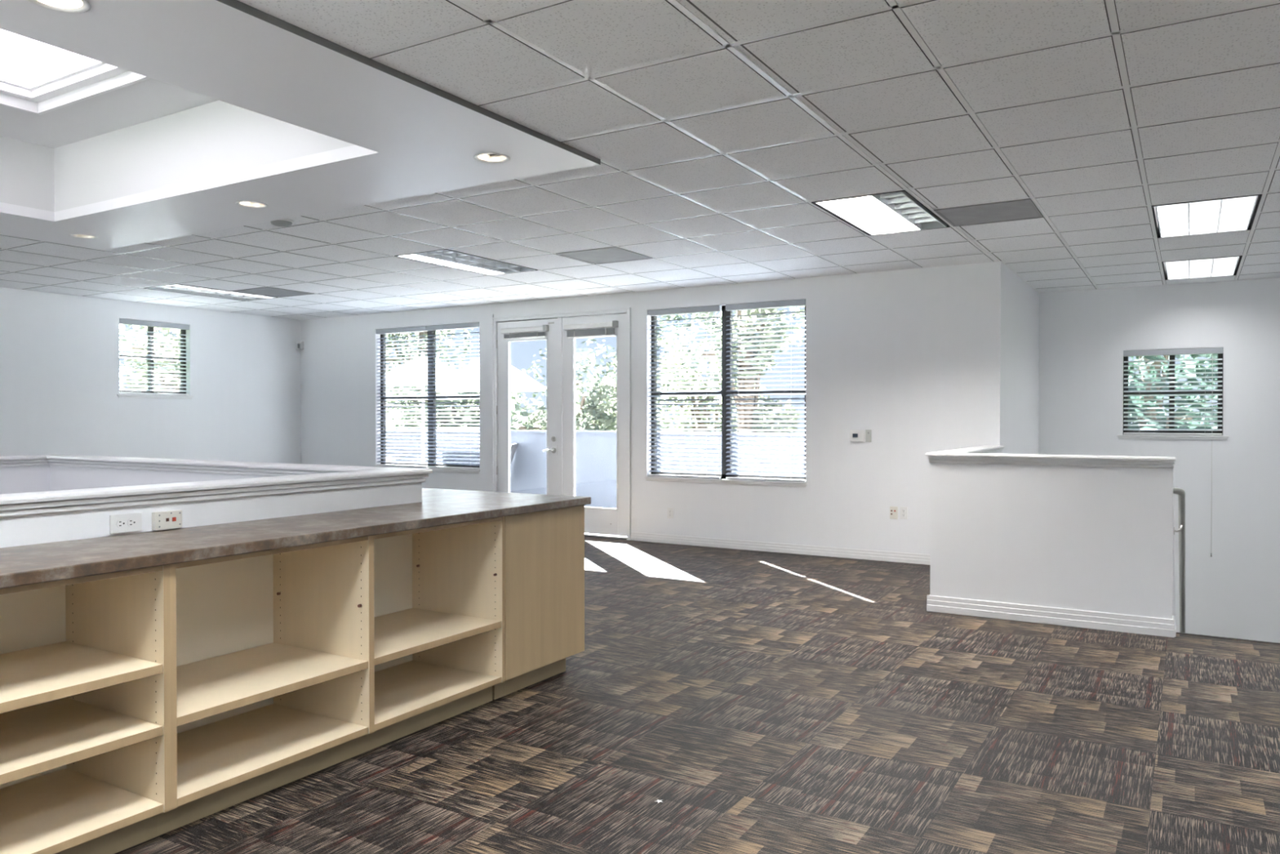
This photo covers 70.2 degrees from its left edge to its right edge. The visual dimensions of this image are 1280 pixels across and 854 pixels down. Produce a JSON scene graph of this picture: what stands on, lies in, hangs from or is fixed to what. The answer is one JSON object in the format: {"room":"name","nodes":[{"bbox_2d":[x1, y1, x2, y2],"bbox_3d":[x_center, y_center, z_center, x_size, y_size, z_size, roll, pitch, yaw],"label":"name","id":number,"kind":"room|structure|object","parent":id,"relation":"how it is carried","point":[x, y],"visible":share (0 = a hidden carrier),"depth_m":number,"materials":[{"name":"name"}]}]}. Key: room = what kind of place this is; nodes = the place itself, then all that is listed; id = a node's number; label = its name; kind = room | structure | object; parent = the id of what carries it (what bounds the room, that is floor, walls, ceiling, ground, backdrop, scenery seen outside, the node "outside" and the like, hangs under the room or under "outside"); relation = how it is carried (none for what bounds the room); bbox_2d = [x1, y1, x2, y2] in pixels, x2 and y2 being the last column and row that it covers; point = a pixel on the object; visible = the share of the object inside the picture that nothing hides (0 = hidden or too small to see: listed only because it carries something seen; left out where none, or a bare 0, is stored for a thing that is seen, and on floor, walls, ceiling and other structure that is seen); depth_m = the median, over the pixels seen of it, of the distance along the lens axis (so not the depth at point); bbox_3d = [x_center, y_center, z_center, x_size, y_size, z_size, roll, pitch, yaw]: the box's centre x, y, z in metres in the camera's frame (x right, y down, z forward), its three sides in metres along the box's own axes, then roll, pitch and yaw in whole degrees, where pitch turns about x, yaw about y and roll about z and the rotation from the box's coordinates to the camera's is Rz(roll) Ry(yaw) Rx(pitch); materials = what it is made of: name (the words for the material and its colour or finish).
{"room":"empty office","nodes":[
{"label":"empty office","id":0,"kind":"room"},
{"bbox_2d":[0,287,301,463],"bbox_3d":[-7.826,-0.551,7.637,0.160,3.600,11.790,0,1,31],"label":"wall","id":1,"kind":"structure","parent":0,"point":[60,386],"depth_m":10.65,"materials":[{"name":"paint"}]},
{"bbox_2d":[116,326,193,399],"bbox_3d":[-5.824,-0.799,10.903,0.157,0.919,0.929,0,1,31],"label":"window","id":2,"kind":"structure","parent":1,"relation":"in","point":[148,328],"depth_m":10.93,"materials":[{"name":"brown metal"}]},
{"bbox_2d":[119,318,189,395],"bbox_3d":[-5.806,-0.821,10.892,0.062,0.867,0.861,0,1,31],"label":"window blind","id":3,"kind":"object","parent":2,"relation":"attached to","point":[126,322],"visible":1,"depth_m":10.87,"materials":[{"name":"grey plastic"}]},
{"bbox_2d":[0,78,355,212],"bbox_3d":[-3.525,-1.674,3.901,3.205,0.480,3.530,0,1,31],"label":"skylight well","id":4,"kind":"structure","parent":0,"point":[150,134],"depth_m":5.54,"materials":[{"name":"white paint"}]},
{"bbox_2d":[0,28,150,115],"bbox_3d":[-3.523,-1.954,3.896,1.744,0.200,2.604,0,1,31],"label":"skylight","id":5,"kind":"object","parent":4,"relation":"attached to","point":[37,77],"depth_m":5.16,"materials":[{"name":"white glass"}]},
{"bbox_2d":[0,464,422,547],"bbox_3d":[-3.472,2.263,3.902,3.445,4.046,3.550,0,1,31],"label":"wall","id":6,"kind":"structure","parent":0,"point":[24,530],"depth_m":3.89,"materials":[{"name":"paint"}]},
{"bbox_2d":[109,512,142,533],"bbox_3d":[-1.834,0.343,3.252,0.011,0.067,0.113,0,1,31],"label":"wall outlet","id":7,"kind":"object","parent":6,"relation":"attached to","point":[125,522],"visible":1,"depth_m":3.25,"materials":[{"name":"white plastic"}]},
{"bbox_2d":[116,519,125,528],"bbox_3d":[-1.841,0.343,3.234,0.003,0.033,0.033,0,1,31],"label":"socket","id":8,"kind":"object","parent":7,"relation":"attached to","point":[121,523],"depth_m":3.23,"materials":[{"name":"grey plastic"}]},
{"bbox_2d":[127,517,136,527],"bbox_3d":[-1.822,0.343,3.267,0.003,0.033,0.033,0,1,31],"label":"socket","id":9,"kind":"object","parent":7,"relation":"attached to","point":[131,522],"depth_m":3.27,"materials":[{"name":"grey plastic"}]},
{"bbox_2d":[151,509,182,530],"bbox_3d":[-1.752,0.345,3.376,0.024,0.067,0.106,0,1,31],"label":"data jack plate","id":10,"kind":"object","parent":6,"relation":"attached to","point":[171,519],"visible":1,"depth_m":3.37,"materials":[{"name":"white plastic"}]},
{"bbox_2d":[0,454,432,517],"bbox_3d":[-3.472,0.246,3.882,3.521,0.064,3.626,0,1,31],"label":"trim","id":11,"kind":"structure","parent":6,"relation":"attached to","point":[286,477],"depth_m":3.89,"materials":[{"name":"white wood"}]},
{"bbox_2d":[386,428,804,508],"bbox_3d":[-3.551,2.208,15.007,18.425,4.337,0.240,0,1,31],"label":"wall","id":12,"kind":"structure","parent":0,"point":[595,451],"depth_m":13.16,"materials":[{"name":"paint"}]},
{"bbox_2d":[0,0,1279,319],"bbox_3d":[-1.083,-1.412,4.934,14.170,0.065,14.150,0,1,31],"label":"ceiling","id":13,"kind":"structure","parent":0,"point":[715,128],"depth_m":4.49,"materials":[{"name":"tile"}]},
{"bbox_2d":[26,0,90,13],"bbox_3d":[-1.854,-1.387,2.894,0.188,0.071,0.188,0,1,31],"label":"recessed light","id":14,"kind":"object","parent":13,"relation":"in","point":[68,4],"visible":1,"depth_m":2.96,"materials":[{"name":"white plastic"}]},
{"bbox_2d":[68,233,97,239],"bbox_3d":[-4.073,-1.425,6.666,0.188,0.071,0.188,0,1,31],"label":"recessed light","id":15,"kind":"object","parent":13,"relation":"in","point":[82,236],"visible":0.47,"depth_m":6.71,"materials":[{"name":"white plastic"}]},
{"bbox_2d":[144,283,277,301],"bbox_3d":[-4.625,-1.534,9.874,0.586,0.168,1.195,0,1,31],"label":"ceiling light","id":16,"kind":"object","parent":13,"relation":"attached to","point":[180,288],"visible":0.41,"depth_m":9.90,"materials":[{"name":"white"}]},
{"bbox_2d":[235,200,268,208],"bbox_3d":[-2.414,-1.415,5.669,0.188,0.071,0.188,0,1,31],"label":"recessed light","id":17,"kind":"object","parent":13,"relation":"in","point":[253,204],"visible":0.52,"depth_m":5.72,"materials":[{"name":"white plastic"}]},
{"bbox_2d":[232,286,314,297],"bbox_3d":[-3.945,-1.461,9.820,0.586,0.024,0.586,0,1,31],"label":"ceiling vent","id":18,"kind":"object","parent":13,"relation":"in","point":[267,291],"visible":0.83,"depth_m":9.78,"materials":[{"name":"grey metal"}]},
{"bbox_2d":[269,218,293,226],"bbox_3d":[-2.460,-1.400,6.251,0.160,0.034,0.160,0,1,31],"label":"smoke detector","id":19,"kind":"object","parent":13,"relation":"attached to","point":[284,222],"visible":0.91,"depth_m":6.21,"materials":[{"name":"grey plastic"}]},
{"bbox_2d":[216,0,600,164],"bbox_3d":[-1.481,-1.371,2.680,0.004,0.030,4.919,0,1,31],"label":"trim","id":20,"kind":"structure","parent":13,"relation":"attached to","point":[236,4],"depth_m":3.53,"materials":[{"name":"grey"}]},
{"bbox_2d":[394,248,537,275],"bbox_3d":[-1.494,-1.515,7.982,0.586,0.168,1.195,0,1,31],"label":"ceiling light","id":21,"kind":"object","parent":13,"relation":"attached to","point":[445,257],"visible":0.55,"depth_m":8.02,"materials":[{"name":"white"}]},
{"bbox_2d":[473,152,510,164],"bbox_3d":[-0.757,-1.405,4.657,0.188,0.071,0.188,0,1,31],"label":"recessed light","id":22,"kind":"object","parent":13,"relation":"in","point":[483,156],"visible":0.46,"depth_m":4.71,"materials":[{"name":"white"}]},
{"bbox_2d":[555,246,653,264],"bbox_3d":[-0.293,-1.439,7.614,0.586,0.024,0.586,0,1,31],"label":"ceiling vent","id":23,"kind":"object","parent":13,"relation":"in","point":[613,254],"visible":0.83,"depth_m":7.60,"materials":[{"name":"grey metal"}]},
{"bbox_2d":[811,190,950,235],"bbox_3d":[1.637,-1.497,6.091,0.586,0.168,1.195,0,1,31],"label":"ceiling light","id":24,"kind":"object","parent":13,"relation":"attached to","point":[896,211],"visible":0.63,"depth_m":6.13,"materials":[{"name":"white plastic"}]},
{"bbox_2d":[933,198,1043,226],"bbox_3d":[2.316,-1.423,6.038,0.586,0.024,0.586,0,1,31],"label":"ceiling vent","id":25,"kind":"object","parent":13,"relation":"in","point":[1023,209],"visible":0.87,"depth_m":6.01,"materials":[{"name":"grey metal"}]},
{"bbox_2d":[1161,255,1242,279],"bbox_3d":[5.093,-1.518,8.276,0.586,0.168,1.195,0,1,31],"label":"ceiling light","id":26,"kind":"object","parent":13,"relation":"attached to","point":[1228,265],"visible":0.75,"depth_m":8.36,"materials":[{"name":"white plastic"}]},
{"bbox_2d":[1151,194,1262,238],"bbox_3d":[3.832,-1.498,6.189,0.586,0.168,1.195,0,1,31],"label":"ceiling light","id":27,"kind":"object","parent":13,"relation":"attached to","point":[1236,213],"visible":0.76,"depth_m":6.24,"materials":[{"name":"white plastic"}]},
{"bbox_2d":[300,261,1004,554],"bbox_3d":[-0.818,-0.578,10.384,9.315,3.600,0.160,0,1,31],"label":"wall","id":28,"kind":"structure","parent":0,"point":[913,357],"depth_m":8.70,"materials":[{"name":"paint"}]},
{"bbox_2d":[296,341,303,349],"bbox_3d":[-4.697,-1.127,12.573,0.083,0.115,0.091,0,1,31],"label":"sensor","id":29,"kind":"object","parent":28,"relation":"attached to","point":[300,344],"visible":1,"depth_m":12.55,"materials":[{"name":"white plastic"}]},
{"bbox_2d":[373,330,479,473],"bbox_3d":[-2.661,-0.357,11.473,1.797,1.824,0.157,0,1,31],"label":"window","id":30,"kind":"structure","parent":28,"relation":"in","point":[429,332],"depth_m":11.50,"materials":[{"name":"brown metal"}]},
{"bbox_2d":[375,325,429,466],"bbox_3d":[-3.049,-0.381,11.681,0.885,1.772,0.062,0,1,31],"label":"window blind","id":31,"kind":"object","parent":30,"relation":"attached to","point":[415,329],"visible":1,"depth_m":11.67,"materials":[{"name":"grey plastic"}]},
{"bbox_2d":[426,322,479,469],"bbox_3d":[-2.290,-0.377,11.223,0.872,1.772,0.062,0,1,31],"label":"window blind","id":32,"kind":"object","parent":30,"relation":"attached to","point":[473,325],"visible":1,"depth_m":11.21,"materials":[{"name":"grey plastic"}]},
{"bbox_2d":[501,324,548,339],"bbox_3d":[-1.342,-1.098,10.575,0.667,0.137,0.058,0,1,31],"label":"raised blind","id":33,"kind":"object","parent":28,"relation":"attached to","point":[522,335],"visible":1,"depth_m":10.56,"materials":[{"name":"white plastic"}]},
{"bbox_2d":[496,318,557,494],"bbox_3d":[-1.325,-0.028,10.598,0.899,2.420,0.108,0,1,31],"label":"door","id":34,"kind":"structure","parent":28,"relation":"in","point":[503,346],"depth_m":10.65,"materials":[{"name":"white paint"}]},
{"bbox_2d":[497,317,557,322],"bbox_3d":[-1.295,-0.029,10.622,0.922,2.438,0.004,0,1,31],"label":"trim","id":35,"kind":"structure","parent":28,"relation":"attached to","point":[556,317],"depth_m":10.63,"materials":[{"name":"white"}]},
{"bbox_2d":[488,306,631,540],"bbox_3d":[-0.908,-0.059,10.432,1.977,2.560,0.180,0,1,31],"label":"trim","id":36,"kind":"structure","parent":28,"relation":"attached to","point":[493,358],"depth_m":10.78,"materials":[{"name":"white paint"}]},
{"bbox_2d":[557,317,562,495],"bbox_3d":[-0.908,-0.027,10.350,0.062,2.426,0.014,0,1,31],"label":"door frame","id":37,"kind":"structure","parent":28,"relation":"attached to","point":[559,319],"depth_m":10.34,"materials":[{"name":"white paint"}]},
{"bbox_2d":[563,320,618,337],"bbox_3d":[-0.549,-1.078,10.096,0.700,0.162,0.058,0,1,31],"label":"raised blind","id":38,"kind":"object","parent":28,"relation":"attached to","point":[606,331],"visible":1,"depth_m":10.07,"materials":[{"name":"white plastic"}]},
{"bbox_2d":[562,313,626,536],"bbox_3d":[-0.501,-0.024,10.134,0.870,2.420,0.050,0,1,31],"label":"door","id":39,"kind":"structure","parent":28,"relation":"in","point":[597,520],"depth_m":10.05,"materials":[{"name":"white paint"}]},
{"bbox_2d":[584,533,626,540],"bbox_3d":[-0.897,1.211,10.409,1.832,0.022,0.150,0,1,31],"label":"trim","id":40,"kind":"structure","parent":28,"relation":"attached to","point":[586,535],"depth_m":10.06,"materials":[{"name":"grey"}]},
{"bbox_2d":[666,507,673,518],"bbox_3d":[0.319,0.908,9.613,0.070,0.115,0.010,0,1,31],"label":"wall outlet","id":41,"kind":"object","parent":28,"relation":"attached to","point":[669,510],"visible":1,"depth_m":9.61,"materials":[{"name":"white plastic"}]},
{"bbox_2d":[644,305,807,486],"bbox_3d":[0.869,-0.336,9.340,1.827,1.824,0.157,0,1,31],"label":"window","id":42,"kind":"structure","parent":28,"relation":"in","point":[724,313],"depth_m":9.37,"materials":[{"name":"brown metal"}]},
{"bbox_2d":[647,305,721,478],"bbox_3d":[0.460,-0.360,9.562,0.854,1.772,0.062,0,1,31],"label":"window blind","id":43,"kind":"object","parent":42,"relation":"attached to","point":[714,308],"visible":1,"depth_m":9.54,"materials":[{"name":"grey plastic"}]},
{"bbox_2d":[725,299,805,481],"bbox_3d":[1.251,-0.355,9.084,0.856,1.772,0.062,0,1,31],"label":"window blind","id":44,"kind":"object","parent":42,"relation":"attached to","point":[793,303],"visible":1,"depth_m":9.07,"materials":[{"name":"grey plastic"}]},
{"bbox_2d":[630,531,929,564],"bbox_3d":[-0.843,1.177,10.312,9.045,0.092,0.019,0,1,31],"label":"baseboard","id":45,"kind":"structure","parent":28,"relation":"attached to","point":[877,555],"depth_m":8.92,"materials":[{"name":"white wood"}]},
{"bbox_2d":[849,429,871,441],"bbox_3d":[2.066,0.083,8.534,0.197,0.115,0.036,0,1,31],"label":"thermostat","id":46,"kind":"object","parent":28,"relation":"attached to","point":[855,435],"visible":1,"depth_m":8.52,"materials":[{"name":"grey plastic"}]},
{"bbox_2d":[889,506,897,519],"bbox_3d":[2.338,0.789,8.391,0.073,0.115,0.012,0,1,31],"label":"data jack plate","id":47,"kind":"object","parent":28,"relation":"attached to","point":[893,509],"visible":1,"depth_m":8.39,"materials":[{"name":"white plastic"}]},
{"bbox_2d":[899,506,907,519],"bbox_3d":[2.416,0.787,8.345,0.070,0.115,0.010,0,1,31],"label":"wall outlet","id":48,"kind":"object","parent":28,"relation":"attached to","point":[903,510],"visible":1,"depth_m":8.34,"materials":[{"name":"white plastic"}]},
{"bbox_2d":[114,537,1279,853],"bbox_3d":[-1.693,1.426,3.952,14.170,0.280,11.790,0,1,31],"label":"floor","id":49,"kind":"structure","parent":0,"point":[771,702],"depth_m":3.73,"materials":[{"name":"carpet"}]},
{"bbox_2d":[0,564,171,853],"bbox_3d":[-2.137,0.866,2.301,0.588,0.872,1.625,0,1,31],"label":"base cabinet","id":50,"kind":"object","parent":49,"relation":"on","point":[85,662],"visible":0.98,"depth_m":2.85,"materials":[{"name":"beige wood"}]},
{"bbox_2d":[157,516,504,835],"bbox_3d":[-1.298,0.852,3.688,0.588,0.872,1.620,0,1,31],"label":"base cabinet","id":51,"kind":"object","parent":49,"relation":"on","point":[289,664],"visible":0.65,"depth_m":3.64,"materials":[{"name":"beige wood"}]},
{"bbox_2d":[492,505,584,699],"bbox_3d":[-1.424,0.838,5.096,2.260,0.872,0.643,0,1,31],"label":"base cabinet","id":52,"kind":"object","parent":49,"relation":"on","point":[544,550],"visible":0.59,"depth_m":4.48,"materials":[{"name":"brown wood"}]},
{"bbox_2d":[0,487,591,588],"bbox_3d":[-2.271,0.397,3.705,2.325,0.038,3.946,0,1,31],"label":"countertop","id":53,"kind":"structure","parent":52,"relation":"on","point":[29,564],"depth_m":3.25,"materials":[{"name":"stone"}]},
{"bbox_2d":[1003,264,1039,453],"bbox_3d":[3.669,0.936,8.974,0.160,6.600,2.360,0,1,31],"label":"wall","id":54,"kind":"structure","parent":0,"point":[1021,300],"depth_m":8.83,"materials":[{"name":"paint"}]},
{"bbox_2d":[929,462,1175,621],"bbox_3d":[3.738,2.223,7.769,1.437,4.050,4.373,0,1,31],"label":"wall","id":55,"kind":"structure","parent":0,"point":[1100,539],"depth_m":5.85,"materials":[{"name":"paint"}]},
{"bbox_2d":[924,444,1176,468],"bbox_3d":[3.114,0.205,6.731,1.480,0.064,2.042,0,1,31],"label":"trim","id":56,"kind":"structure","parent":55,"relation":"on","point":[984,454],"depth_m":5.88,"materials":[{"name":"white wood"}]},
{"bbox_2d":[926,594,1176,637],"bbox_3d":[3.123,1.204,6.741,1.475,0.108,2.032,0,1,31],"label":"baseboard","id":57,"kind":"structure","parent":55,"relation":"attached to","point":[1164,627],"depth_m":5.84,"materials":[{"name":"white"}]},
{"bbox_2d":[1173,487,1185,632],"bbox_3d":[4.276,1.707,7.215,0.073,2.709,3.878,0,1,31],"label":"handrail","id":58,"kind":"object","parent":55,"relation":"attached to","point":[1181,493],"visible":0.65,"depth_m":6.12,"materials":[{"name":"grey metal"}]},
{"bbox_2d":[1038,277,1279,642],"bbox_3d":[6.167,0.936,8.937,4.475,6.600,0.160,0,1,31],"label":"wall","id":59,"kind":"structure","parent":0,"point":[1234,592],"depth_m":9.14,"materials":[{"name":"paint"}]},
{"bbox_2d":[1116,347,1229,439],"bbox_3d":[5.447,-0.336,9.332,0.984,0.924,0.157,0,1,31],"label":"window","id":60,"kind":"structure","parent":59,"relation":"in","point":[1222,437],"depth_m":9.35,"materials":[{"name":"brown metal"}]},
{"bbox_2d":[1123,347,1222,556],"bbox_3d":[5.431,0.251,9.310,0.876,2.088,0.084,0,1,31],"label":"window blind","id":61,"kind":"object","parent":60,"relation":"attached to","point":[1205,351],"visible":1,"depth_m":9.29,"materials":[{"name":"grey plastic"}]},
{"bbox_2d":[1176,631,1279,644],"bbox_3d":[3.860,1.286,5.276,1.335,0.034,0.024,0,1,31],"label":"trim","id":62,"kind":"structure","parent":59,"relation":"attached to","point":[1176,632],"depth_m":5.47,"materials":[{"name":"grey"}]},
{"bbox_3d":[-4.205,1.332,13.916,18.425,0.210,2.350,0,1,31],"label":"floor","id":63,"kind":"structure","parent":0,"visible":0},
{"bbox_2d":[386,351,456,462],"bbox_3d":[-3.284,0.048,13.808,1.367,2.360,1.367,0,1,31],"label":"patio umbrella","id":64,"kind":"object","parent":63,"relation":"on","point":[423,355],"visible":0.37,"depth_m":13.43,"materials":[{"name":"fabric"}]},
{"bbox_2d":[435,359,544,391],"bbox_3d":[-2.114,0.078,12.786,1.478,2.320,1.478,0,1,31],"label":"patio umbrella","id":65,"kind":"object","parent":63,"relation":"on","point":[520,381],"visible":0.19,"depth_m":12.39,"materials":[{"name":"fabric"}]},
{"bbox_2d":[510,443,518,465],"bbox_3d":[-2.231,0.739,13.605,0.765,0.987,0.586,0,1,1],"label":"patio chair","id":66,"kind":"object","parent":63,"relation":"on","point":[513,446],"visible":0.16,"depth_m":13.61,"materials":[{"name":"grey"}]},
{"label":"outside","id":67,"kind":"structure","parent":0,"visible":0},
{"bbox_3d":[0.087,4.635,29.202,110.000,0.200,130.000,0,1,31],"label":"ground","id":68,"kind":"structure","parent":67,"visible":0},
{"bbox_2d":[119,324,180,391],"bbox_3d":[-8.922,1.087,17.302,3.685,7.146,3.855,0,1,31],"label":"tree","id":69,"kind":"object","parent":68,"relation":"on","point":[121,326],"visible":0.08,"depth_m":16.34,"materials":[{"name":"green plant"}]},
{"bbox_2d":[385,328,522,429],"bbox_3d":[-5.795,0.311,24.127,5.466,8.560,4.069,0,1,-19],"label":"tree","id":70,"kind":"object","parent":68,"relation":"on","point":[445,331],"visible":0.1,"depth_m":23.38,"materials":[{"name":"green plant"}]},
{"bbox_2d":[386,355,524,430],"bbox_3d":[-3.757,1.550,18.944,3.490,6.190,2.705,0,1,31],"label":"tree","id":71,"kind":"object","parent":68,"relation":"on","point":[473,360],"visible":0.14,"depth_m":18.47,"materials":[{"name":"green plant"}]},
{"bbox_2d":[386,395,544,430],"bbox_3d":[-10.309,1.587,36.621,13.700,5.750,9.200,0,1,31],"label":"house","id":72,"kind":"structure","parent":68,"relation":"on","point":[517,411],"depth_m":33.33,"materials":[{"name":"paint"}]},
{"bbox_2d":[510,371,616,431],"bbox_3d":[-1.375,1.829,16.201,2.742,5.687,2.122,0,1,-5],"label":"tree","id":73,"kind":"object","parent":68,"relation":"on","point":[597,410],"visible":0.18,"depth_m":15.97,"materials":[{"name":"green plant"}]},
{"bbox_2d":[521,313,699,431],"bbox_3d":[-0.654,-0.499,24.842,5.186,10.163,5.104,0,1,18],"label":"tree","id":74,"kind":"object","parent":68,"relation":"on","point":[584,368],"visible":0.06,"depth_m":24.42,"materials":[{"name":"green plant"}]},
{"bbox_2d":[657,335,765,431],"bbox_3d":[1.270,1.473,17.641,2.502,6.368,3.094,0,1,13],"label":"tree","id":75,"kind":"object","parent":68,"relation":"on","point":[680,338],"visible":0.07,"depth_m":17.38,"materials":[{"name":"green plant"}]},
{"bbox_2d":[657,306,804,432],"bbox_3d":[1.637,1.101,14.303,2.795,7.177,2.569,0,1,-1],"label":"tree","id":76,"kind":"object","parent":68,"relation":"on","point":[771,310],"visible":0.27,"depth_m":14.23,"materials":[{"name":"green plant"}]},
{"bbox_2d":[1128,353,1217,431],"bbox_3d":[7.617,0.814,13.600,3.599,7.764,4.537,0,1,31],"label":"tree","id":77,"kind":"object","parent":68,"relation":"on","point":[1193,356],"visible":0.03,"depth_m":12.93,"materials":[{"name":"green plant"}]},
{"bbox_2d":[1164,353,1217,426],"bbox_3d":[13.213,-0.430,17.746,5.479,10.167,4.536,0,1,11],"label":"tree","id":78,"kind":"object","parent":68,"relation":"on","point":[1208,356],"visible":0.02,"depth_m":18.23,"materials":[{"name":"green plant"}]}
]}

